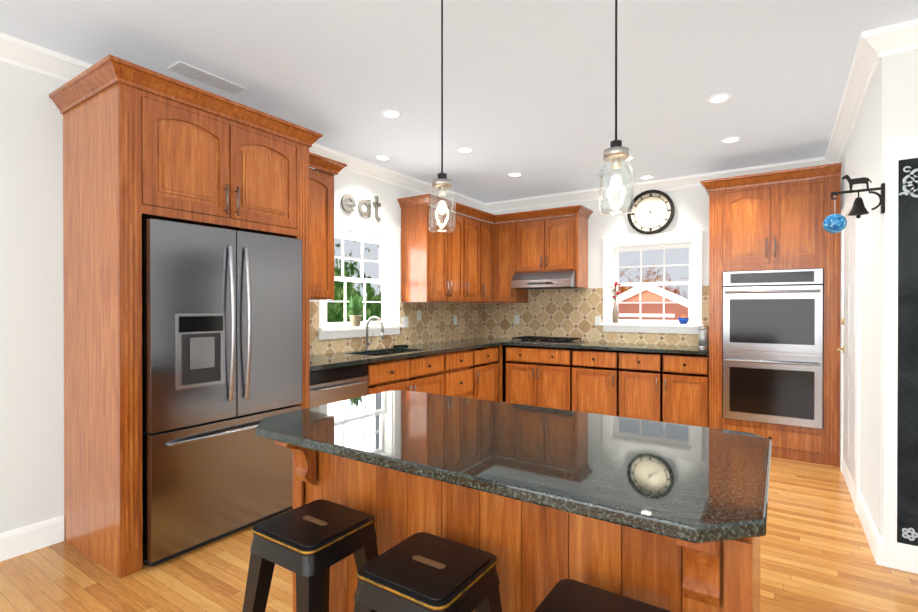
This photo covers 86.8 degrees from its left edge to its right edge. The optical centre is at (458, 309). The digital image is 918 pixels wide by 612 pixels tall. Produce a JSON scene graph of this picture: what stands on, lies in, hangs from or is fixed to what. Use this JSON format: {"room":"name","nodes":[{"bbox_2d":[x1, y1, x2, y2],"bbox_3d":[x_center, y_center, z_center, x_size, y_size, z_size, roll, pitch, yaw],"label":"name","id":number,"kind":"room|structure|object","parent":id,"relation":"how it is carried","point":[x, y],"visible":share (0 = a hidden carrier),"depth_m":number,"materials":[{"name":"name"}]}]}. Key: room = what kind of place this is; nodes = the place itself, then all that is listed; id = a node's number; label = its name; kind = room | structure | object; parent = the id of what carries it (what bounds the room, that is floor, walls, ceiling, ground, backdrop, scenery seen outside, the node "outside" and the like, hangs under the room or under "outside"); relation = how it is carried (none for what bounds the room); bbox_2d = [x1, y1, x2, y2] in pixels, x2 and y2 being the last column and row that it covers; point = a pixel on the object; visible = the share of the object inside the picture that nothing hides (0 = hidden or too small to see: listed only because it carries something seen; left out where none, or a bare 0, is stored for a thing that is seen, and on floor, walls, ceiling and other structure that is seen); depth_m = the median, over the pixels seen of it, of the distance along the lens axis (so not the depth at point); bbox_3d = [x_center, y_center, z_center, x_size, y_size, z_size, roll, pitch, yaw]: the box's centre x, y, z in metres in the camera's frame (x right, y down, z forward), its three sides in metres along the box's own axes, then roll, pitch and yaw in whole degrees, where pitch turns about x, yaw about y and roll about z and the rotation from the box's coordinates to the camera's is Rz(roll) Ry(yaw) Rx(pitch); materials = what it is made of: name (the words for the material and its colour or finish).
{"room":"kitchen","nodes":[
{"label":"kitchen","id":0,"kind":"room"},
{"bbox_2d":[0,62,483,532],"bbox_3d":[-2.266,-0.048,2.912,0.150,2.740,9.500,0,0,34],"label":"wall","id":1,"kind":"structure","parent":0,"point":[31,335],"depth_m":2.67,"materials":[{"name":"white paint"}]},
{"bbox_2d":[0,515,63,561],"bbox_3d":[-3.500,1.260,0.906,0.016,0.142,4.485,0,0,34],"label":"baseboard","id":2,"kind":"structure","parent":1,"relation":"attached to","point":[28,538],"depth_m":2.65,"materials":[{"name":"white wood"}]},
{"bbox_2d":[63,78,308,241],"bbox_3d":[-1.646,-0.801,3.054,0.716,0.624,1.110,0,0,34],"label":"upper cabinet","id":3,"kind":"object","parent":1,"relation":"attached to","point":[140,144],"depth_m":2.65,"materials":[{"name":"brown wood"}]},
{"bbox_2d":[0,32,487,211],"bbox_3d":[-2.166,-1.360,2.839,0.092,0.115,9.200,0,0,34],"label":"crown molding","id":4,"kind":"structure","parent":1,"relation":"attached to","point":[14,51],"depth_m":2.78,"materials":[{"name":"white paint"}]},
{"bbox_2d":[309,152,346,299],"bbox_3d":[-1.259,-0.640,3.915,0.411,1.125,0.567,0,0,34],"label":"upper cabinet","id":5,"kind":"object","parent":1,"relation":"attached to","point":[324,172],"depth_m":3.90,"materials":[{"name":"brown wood"}]},
{"bbox_2d":[341,194,380,220],"bbox_3d":[-0.946,-1.018,4.739,0.019,0.243,0.528,0,0,34],"label":"eat sign","id":6,"kind":"object","parent":1,"relation":"attached to","point":[367,213],"visible":0.98,"depth_m":4.72,"materials":[{"name":"grey metal"}]},
{"bbox_2d":[317,216,404,339],"bbox_3d":[-0.981,-0.293,4.776,0.220,1.123,1.130,0,0,34],"label":"window","id":7,"kind":"structure","parent":1,"relation":"in","point":[386,239],"depth_m":4.93,"materials":[{"name":"white wood"}]},
{"bbox_2d":[346,294,364,325],"bbox_3d":[-0.985,0.009,4.648,0.126,0.310,0.231,0,0,34],"label":"potted plant","id":8,"kind":"object","parent":7,"relation":"on","point":[355,307],"visible":1,"depth_m":4.60,"materials":[{"name":"green plant"}]},
{"bbox_2d":[309,302,484,354],"bbox_3d":[-0.637,0.163,5.218,0.009,0.467,3.550,0,0,34],"label":"backsplash","id":9,"kind":"structure","parent":1,"relation":"attached to","point":[435,324],"depth_m":5.54,"materials":[{"name":"tile"}]},
{"bbox_2d":[401,317,408,327],"bbox_3d":[-0.588,0.141,5.279,0.007,0.115,0.120,0,0,34],"label":"electrical outlet plate","id":10,"kind":"object","parent":9,"relation":"attached to","point":[405,320],"depth_m":5.28,"materials":[{"name":"white plastic"}]},
{"bbox_2d":[417,310,420,320],"bbox_3d":[-0.450,0.070,5.487,0.007,0.115,0.075,0,0,34],"label":"electrical outlet plate","id":11,"kind":"object","parent":9,"relation":"attached to","point":[418,311],"depth_m":5.47,"materials":[{"name":"white plastic"}]},
{"bbox_2d":[453,315,456,324],"bbox_3d":[-0.046,0.138,6.095,0.007,0.115,0.075,0,0,34],"label":"electrical outlet plate","id":12,"kind":"object","parent":9,"relation":"attached to","point":[454,317],"depth_m":6.09,"materials":[{"name":"white plastic"}]},
{"bbox_2d":[397,194,495,302],"bbox_3d":[0.019,-0.629,5.823,0.431,1.105,1.811,0,0,34],"label":"upper cabinet","id":13,"kind":"object","parent":1,"relation":"attached to","point":[456,265],"visible":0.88,"depth_m":5.30,"materials":[{"name":"brown wood"}]},
{"bbox_2d":[0,457,917,611],"bbox_3d":[0.671,1.381,0.970,7.200,0.100,9.500,0,0,34],"label":"floor","id":14,"kind":"structure","parent":0,"point":[816,554],"depth_m":2.42,"materials":[{"name":"brown wood"}]},
{"bbox_2d":[142,218,301,566],"bbox_3d":[-1.570,0.431,3.010,0.784,1.780,0.926,0,0,34],"label":"fridge","id":15,"kind":"object","parent":14,"relation":"on","point":[221,343],"visible":0.81,"depth_m":2.71,"materials":[{"name":"grey metal"}]},
{"bbox_2d":[242,499,378,611],"bbox_3d":[-0.445,0.990,1.502,0.382,0.676,0.382,0,0,34],"label":"stool","id":16,"kind":"object","parent":14,"relation":"on","point":[310,544],"visible":1,"depth_m":1.44,"materials":[{"name":"paint"}]},
{"bbox_2d":[309,364,367,407],"bbox_3d":[-1.125,0.882,3.844,0.627,0.872,0.607,0,0,34],"label":"dishwasher","id":17,"kind":"object","parent":14,"relation":"on","point":[332,385],"visible":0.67,"depth_m":3.67,"materials":[{"name":"grey metal"}]},
{"bbox_2d":[366,361,385,394],"bbox_3d":[-0.947,0.877,4.205,0.617,0.878,0.183,0,0,34],"label":"base cabinet","id":18,"kind":"object","parent":14,"relation":"on","point":[376,375],"depth_m":4.05,"materials":[{"name":"brown wood"}]},
{"bbox_2d":[309,337,515,370],"bbox_3d":[-0.374,0.517,5.045,0.642,0.239,3.550,0,0,34],"label":"countertop","id":19,"kind":"structure","parent":18,"relation":"on","point":[332,360],"depth_m":4.62,"materials":[{"name":"stone"}]},
{"bbox_2d":[364,316,383,349],"bbox_3d":[-0.798,0.233,4.682,0.248,0.332,0.109,0,0,34],"label":"faucet","id":20,"kind":"object","parent":19,"relation":"on","point":[382,326],"visible":1,"depth_m":4.69,"materials":[{"name":"silver metal"}]},
{"bbox_2d":[393,344,407,346],"bbox_3d":[-0.612,0.386,5.110,0.080,0.022,0.150,0,0,34],"label":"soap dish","id":21,"kind":"object","parent":19,"relation":"on","point":[403,345],"visible":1,"depth_m":5.07,"materials":[{"name":"black"}]},
{"bbox_2d":[386,369,433,393],"bbox_3d":[-0.697,0.984,4.583,0.617,0.660,0.868,0,0,34],"label":"base cabinet","id":22,"kind":"object","parent":14,"relation":"on","point":[417,382],"depth_m":4.42,"materials":[{"name":"brown wood"}]},
{"bbox_2d":[354,532,501,611],"bbox_3d":[-0.078,0.992,1.258,0.382,0.676,0.382,0,0,34],"label":"stool","id":23,"kind":"object","parent":14,"relation":"on","point":[422,572],"visible":1,"depth_m":1.21,"materials":[{"name":"paint"}]},
{"bbox_2d":[386,348,477,398],"bbox_3d":[-0.274,0.873,5.221,0.617,0.878,0.795,0,0,34],"label":"base cabinet","id":24,"kind":"object","parent":14,"relation":"on","point":[456,372],"depth_m":4.93,"materials":[{"name":"brown wood"}]},
{"bbox_2d":[478,345,501,401],"bbox_3d":[0.075,0.870,5.747,0.617,0.878,0.652,0,0,34],"label":"base cabinet","id":25,"kind":"object","parent":14,"relation":"on","point":[489,358],"depth_m":5.63,"materials":[{"name":"brown wood"}]},
{"bbox_2d":[274,441,759,611],"bbox_3d":[0.134,0.888,1.668,1.526,0.880,0.762,0,0,34],"label":"kitchen island","id":26,"kind":"object","parent":14,"relation":"on","point":[539,552],"visible":0.5,"depth_m":1.35,"materials":[{"name":"brown wood"}]},
{"bbox_2d":[255,390,771,542],"bbox_3d":[0.111,0.429,1.676,1.620,0.033,0.875,0,0,34],"label":"island countertop","id":27,"kind":"structure","parent":26,"relation":"on","point":[693,484],"depth_m":1.38,"materials":[{"name":"stone"}]},
{"bbox_2d":[510,345,577,410],"bbox_3d":[1.075,0.870,5.846,0.940,0.878,0.617,0,0,34],"label":"base cabinet","id":28,"kind":"object","parent":14,"relation":"on","point":[547,377],"depth_m":5.55,"materials":[{"name":"brown wood"}]},
{"bbox_2d":[503,341,708,354],"bbox_3d":[1.625,0.413,5.463,2.192,0.035,0.643,0,0,34],"label":"countertop","id":29,"kind":"structure","parent":28,"relation":"on","point":[679,349],"depth_m":5.16,"materials":[{"name":"stone"}]},
{"bbox_2d":[508,336,584,344],"bbox_3d":[1.052,0.368,5.836,0.790,0.049,0.490,0,0,34],"label":"cooktop","id":30,"kind":"object","parent":29,"relation":"in","point":[548,340],"visible":1,"depth_m":5.71,"materials":[{"name":"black metal"}]},
{"bbox_2d":[698,326,708,347],"bbox_3d":[2.528,0.285,5.013,0.100,0.225,0.098,0,0,34],"label":"canister","id":31,"kind":"object","parent":29,"relation":"on","point":[703,336],"visible":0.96,"depth_m":4.97,"materials":[{"name":"silver metal"}]},
{"bbox_2d":[578,349,625,416],"bbox_3d":[1.621,0.871,5.484,0.650,0.878,0.617,0,0,34],"label":"base cabinet","id":32,"kind":"object","parent":14,"relation":"on","point":[601,373],"depth_m":5.18,"materials":[{"name":"brown wood"}]},
{"bbox_2d":[534,579,670,611],"bbox_3d":[0.295,0.993,1.011,0.382,0.676,0.382,0,0,34],"label":"stool","id":33,"kind":"object","parent":14,"relation":"on","point":[567,595],"visible":1,"depth_m":1.09,"materials":[{"name":"paint"}]},
{"bbox_2d":[626,351,708,427],"bbox_3d":[2.160,0.873,5.126,0.925,0.878,0.617,0,0,34],"label":"base cabinet","id":34,"kind":"object","parent":14,"relation":"on","point":[665,387],"depth_m":4.82,"materials":[{"name":"brown wood"}]},
{"bbox_2d":[700,163,841,466],"bbox_3d":[2.898,0.055,4.573,1.048,2.519,0.717,0,0,34],"label":"tall cabinet","id":35,"kind":"object","parent":14,"relation":"on","point":[773,220],"visible":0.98,"depth_m":4.26,"materials":[{"name":"brown wood"}]},
{"bbox_2d":[723,268,822,428],"bbox_3d":[2.751,0.333,4.288,0.742,1.355,0.094,0,0,34],"label":"double oven","id":36,"kind":"object","parent":35,"relation":"in","point":[773,354],"visible":1,"depth_m":4.28,"materials":[{"name":"silver metal"}]},
{"bbox_2d":[0,0,917,202],"bbox_3d":[0.671,-1.459,0.957,7.200,0.100,9.500,0,0,34],"label":"ceiling","id":37,"kind":"structure","parent":0,"point":[529,90],"depth_m":2.87,"materials":[{"name":"white paint"}]},
{"bbox_2d":[375,155,390,160],"bbox_3d":[-0.716,-1.422,4.565,0.148,0.006,0.148,0,0,25],"label":"recessed light","id":38,"kind":"object","parent":37,"relation":"in","point":[379,157],"depth_m":4.55,"materials":[{"name":"white"}]},
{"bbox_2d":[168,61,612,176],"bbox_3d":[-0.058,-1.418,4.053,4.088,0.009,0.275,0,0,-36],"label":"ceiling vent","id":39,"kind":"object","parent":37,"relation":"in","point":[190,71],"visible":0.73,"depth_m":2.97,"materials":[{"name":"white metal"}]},
{"bbox_2d":[381,110,401,117],"bbox_3d":[-0.491,-1.418,3.528,0.148,0.006,0.148,0,0,7],"label":"recessed light","id":40,"kind":"object","parent":37,"relation":"in","point":[386,113],"depth_m":3.53,"materials":[{"name":"white"}]},
{"bbox_2d":[429,0,455,232],"bbox_3d":[-0.063,-0.850,1.806,0.130,1.124,0.130,0,0,34],"label":"pendant light","id":41,"kind":"object","parent":37,"relation":"hanging from","point":[442,183],"visible":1,"depth_m":1.80,"materials":[{"name":"clear glass"}]},
{"bbox_2d":[457,147,473,152],"bbox_3d":[0.059,-1.421,4.339,0.148,0.006,0.148,0,0,25],"label":"recessed light","id":42,"kind":"object","parent":37,"relation":"in","point":[463,149],"depth_m":4.34,"materials":[{"name":"white"}]},
{"bbox_2d":[508,173,521,176],"bbox_3d":[0.595,-1.425,5.148,0.148,0.006,0.148,0,0,-11],"label":"recessed light","id":43,"kind":"object","parent":37,"relation":"in","point":[510,174],"depth_m":5.14,"materials":[{"name":"white"}]},
{"bbox_2d":[599,0,633,215],"bbox_3d":[0.470,-0.849,1.453,0.130,1.124,0.130,0,0,34],"label":"pendant light","id":44,"kind":"object","parent":37,"relation":"hanging from","point":[615,154],"visible":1,"depth_m":1.45,"materials":[{"name":"clear glass"}]},
{"bbox_2d":[640,175,653,178],"bbox_3d":[2.031,-1.425,5.251,0.148,0.006,0.148,0,0,7],"label":"recessed light","id":45,"kind":"object","parent":37,"relation":"in","point":[647,176],"depth_m":5.25,"materials":[{"name":"white"}]},
{"bbox_2d":[706,93,730,103],"bbox_3d":[1.748,-1.416,3.267,0.148,0.006,0.148,0,0,7],"label":"recessed light","id":46,"kind":"object","parent":37,"relation":"in","point":[718,98],"depth_m":3.26,"materials":[{"name":"white"}]},
{"bbox_2d":[721,137,740,142],"bbox_3d":[2.284,-1.420,4.075,0.148,0.006,0.148,0,0,7],"label":"recessed light","id":47,"kind":"object","parent":37,"relation":"in","point":[730,139],"depth_m":4.07,"materials":[{"name":"white"}]},
{"bbox_2d":[484,186,708,323],"bbox_3d":[1.986,-0.061,5.701,4.155,2.740,0.150,0,0,34],"label":"wall","id":48,"kind":"structure","parent":0,"point":[691,205],"depth_m":5.66,"materials":[{"name":"white paint"}]},
{"bbox_2d":[493,205,592,302],"bbox_3d":[0.996,-0.629,6.003,1.204,1.105,0.431,0,0,34],"label":"upper cabinet","id":49,"kind":"object","parent":48,"relation":"attached to","point":[553,243],"visible":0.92,"depth_m":5.86,"materials":[{"name":"brown wood"}]},
{"bbox_2d":[511,271,581,288],"bbox_3d":[1.087,-0.347,5.903,0.760,0.190,0.499,0,0,34],"label":"range hood","id":50,"kind":"object","parent":48,"relation":"attached to","point":[552,280],"visible":0.94,"depth_m":5.70,"materials":[{"name":"silver metal"}]},
{"bbox_2d":[485,286,708,345],"bbox_3d":[1.538,0.070,5.900,2.822,0.646,0.009,0,0,34],"label":"backsplash","id":51,"kind":"structure","parent":48,"relation":"attached to","point":[572,313],"depth_m":6.03,"materials":[{"name":"tile"}]},
{"bbox_2d":[514,315,519,323],"bbox_3d":[0.763,0.136,6.403,0.075,0.115,0.007,0,0,34],"label":"electrical outlet plate","id":52,"kind":"object","parent":51,"relation":"attached to","point":[516,317],"depth_m":6.40,"materials":[{"name":"white plastic"}]},
{"bbox_2d":[595,316,600,325],"bbox_3d":[1.663,0.139,5.807,0.075,0.115,0.007,0,0,34],"label":"electrical outlet plate","id":53,"kind":"object","parent":51,"relation":"attached to","point":[597,318],"depth_m":5.81,"materials":[{"name":"white plastic"}]},
{"bbox_2d":[627,190,674,233],"bbox_3d":[2.156,-1.090,5.465,0.500,0.500,0.042,0,0,34],"label":"wall clock","id":54,"kind":"object","parent":48,"relation":"attached to","point":[653,212],"visible":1,"depth_m":5.46,"materials":[{"name":"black metal"}]},
{"bbox_2d":[600,230,703,333],"bbox_3d":[2.183,-0.291,5.521,1.100,1.113,0.220,0,0,34],"label":"window","id":55,"kind":"structure","parent":48,"relation":"in","point":[613,247],"depth_m":5.49,"materials":[{"name":"white wood"}]},
{"bbox_2d":[610,282,620,322],"bbox_3d":[1.827,-0.080,5.676,0.124,0.480,0.090,0,0,34],"label":"bottle vase","id":56,"kind":"object","parent":55,"relation":"on","point":[615,315],"visible":1,"depth_m":5.66,"materials":[{"name":"beige"}]},
{"bbox_2d":[678,315,688,323],"bbox_3d":[2.439,0.113,5.275,0.110,0.097,0.110,0,0,34],"label":"bowl","id":57,"kind":"object","parent":55,"relation":"on","point":[683,319],"visible":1,"depth_m":5.25,"materials":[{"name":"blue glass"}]},
{"bbox_2d":[488,157,823,212],"bbox_3d":[1.969,-1.373,5.561,3.735,0.115,0.092,0,0,34],"label":"crown molding","id":58,"kind":"structure","parent":48,"relation":"attached to","point":[690,181],"depth_m":5.45,"materials":[{"name":"white wood"}]},
{"bbox_2d":[839,50,917,536],"bbox_3d":[2.927,-0.051,3.505,0.140,2.740,2.470,0,0,34],"label":"wall","id":59,"kind":"structure","parent":0,"point":[889,110],"depth_m":2.67,"materials":[{"name":"white paint"}]},
{"bbox_2d":[836,184,861,513],"bbox_3d":[2.844,0.257,3.567,0.060,2.125,1.030,0,0,34],"label":"door","id":60,"kind":"structure","parent":59,"relation":"in","point":[850,423],"depth_m":3.44,"materials":[{"name":"white"}]},
{"bbox_2d":[824,63,879,164],"bbox_3d":[2.805,-1.363,3.526,0.092,0.115,2.340,0,0,34],"label":"crown molding","id":61,"kind":"structure","parent":59,"relation":"attached to","point":[859,81],"depth_m":3.27,"materials":[{"name":"white"}]},
{"bbox_2d":[823,175,884,232],"bbox_3d":[2.068,-0.556,2.549,0.254,0.304,0.104,0,0,34],"label":"bracket","id":62,"kind":"object","parent":59,"relation":"attached to","point":[834,223],"visible":1,"depth_m":2.54,"materials":[{"name":"black metal"}]},
{"bbox_2d":[842,458,878,553],"bbox_3d":[2.674,1.249,3.271,0.016,0.142,1.750,0,0,34],"label":"baseboard","id":63,"kind":"structure","parent":59,"relation":"attached to","point":[867,522],"depth_m":2.95,"materials":[{"name":"white wood"}]},
{"bbox_2d":[852,19,917,66],"bbox_3d":[3.391,-1.355,1.654,3.137,0.115,0.092,0,0,34],"label":"crown molding","id":64,"kind":"structure","parent":59,"relation":"attached to","point":[874,46],"depth_m":2.46,"materials":[{"name":"white"}]},
{"bbox_2d":[873,533,917,573],"bbox_3d":[3.443,1.257,1.677,3.061,0.142,0.016,0,0,34],"label":"baseboard","id":65,"kind":"structure","parent":59,"relation":"attached to","point":[881,559],"depth_m":2.49,"materials":[{"name":"white wood"}]},
{"bbox_3d":[3.614,-0.042,1.651,3.055,2.740,0.140,0,0,34],"label":"wall","id":66,"kind":"structure","parent":0,"visible":0},
{"bbox_2d":[883,135,917,561],"bbox_3d":[2.747,0.201,2.129,1.338,2.130,0.019,0,0,34],"label":"frame","id":67,"kind":"object","parent":66,"relation":"attached to","point":[900,503],"visible":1,"depth_m":2.46,"materials":[{"name":"white"}]},
{"label":"outside","id":68,"kind":"structure","parent":0,"visible":0},
{"bbox_2d":[327,237,380,321],"bbox_3d":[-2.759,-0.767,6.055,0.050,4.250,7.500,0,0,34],"label":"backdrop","id":69,"kind":"structure","parent":68,"point":[352,268],"depth_m":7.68,"materials":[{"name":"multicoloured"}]},
{"bbox_2d":[619,248,688,319],"bbox_3d":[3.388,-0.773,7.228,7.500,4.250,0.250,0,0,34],"label":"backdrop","id":70,"kind":"structure","parent":68,"point":[673,311],"depth_m":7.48,"materials":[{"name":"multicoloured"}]}
]}

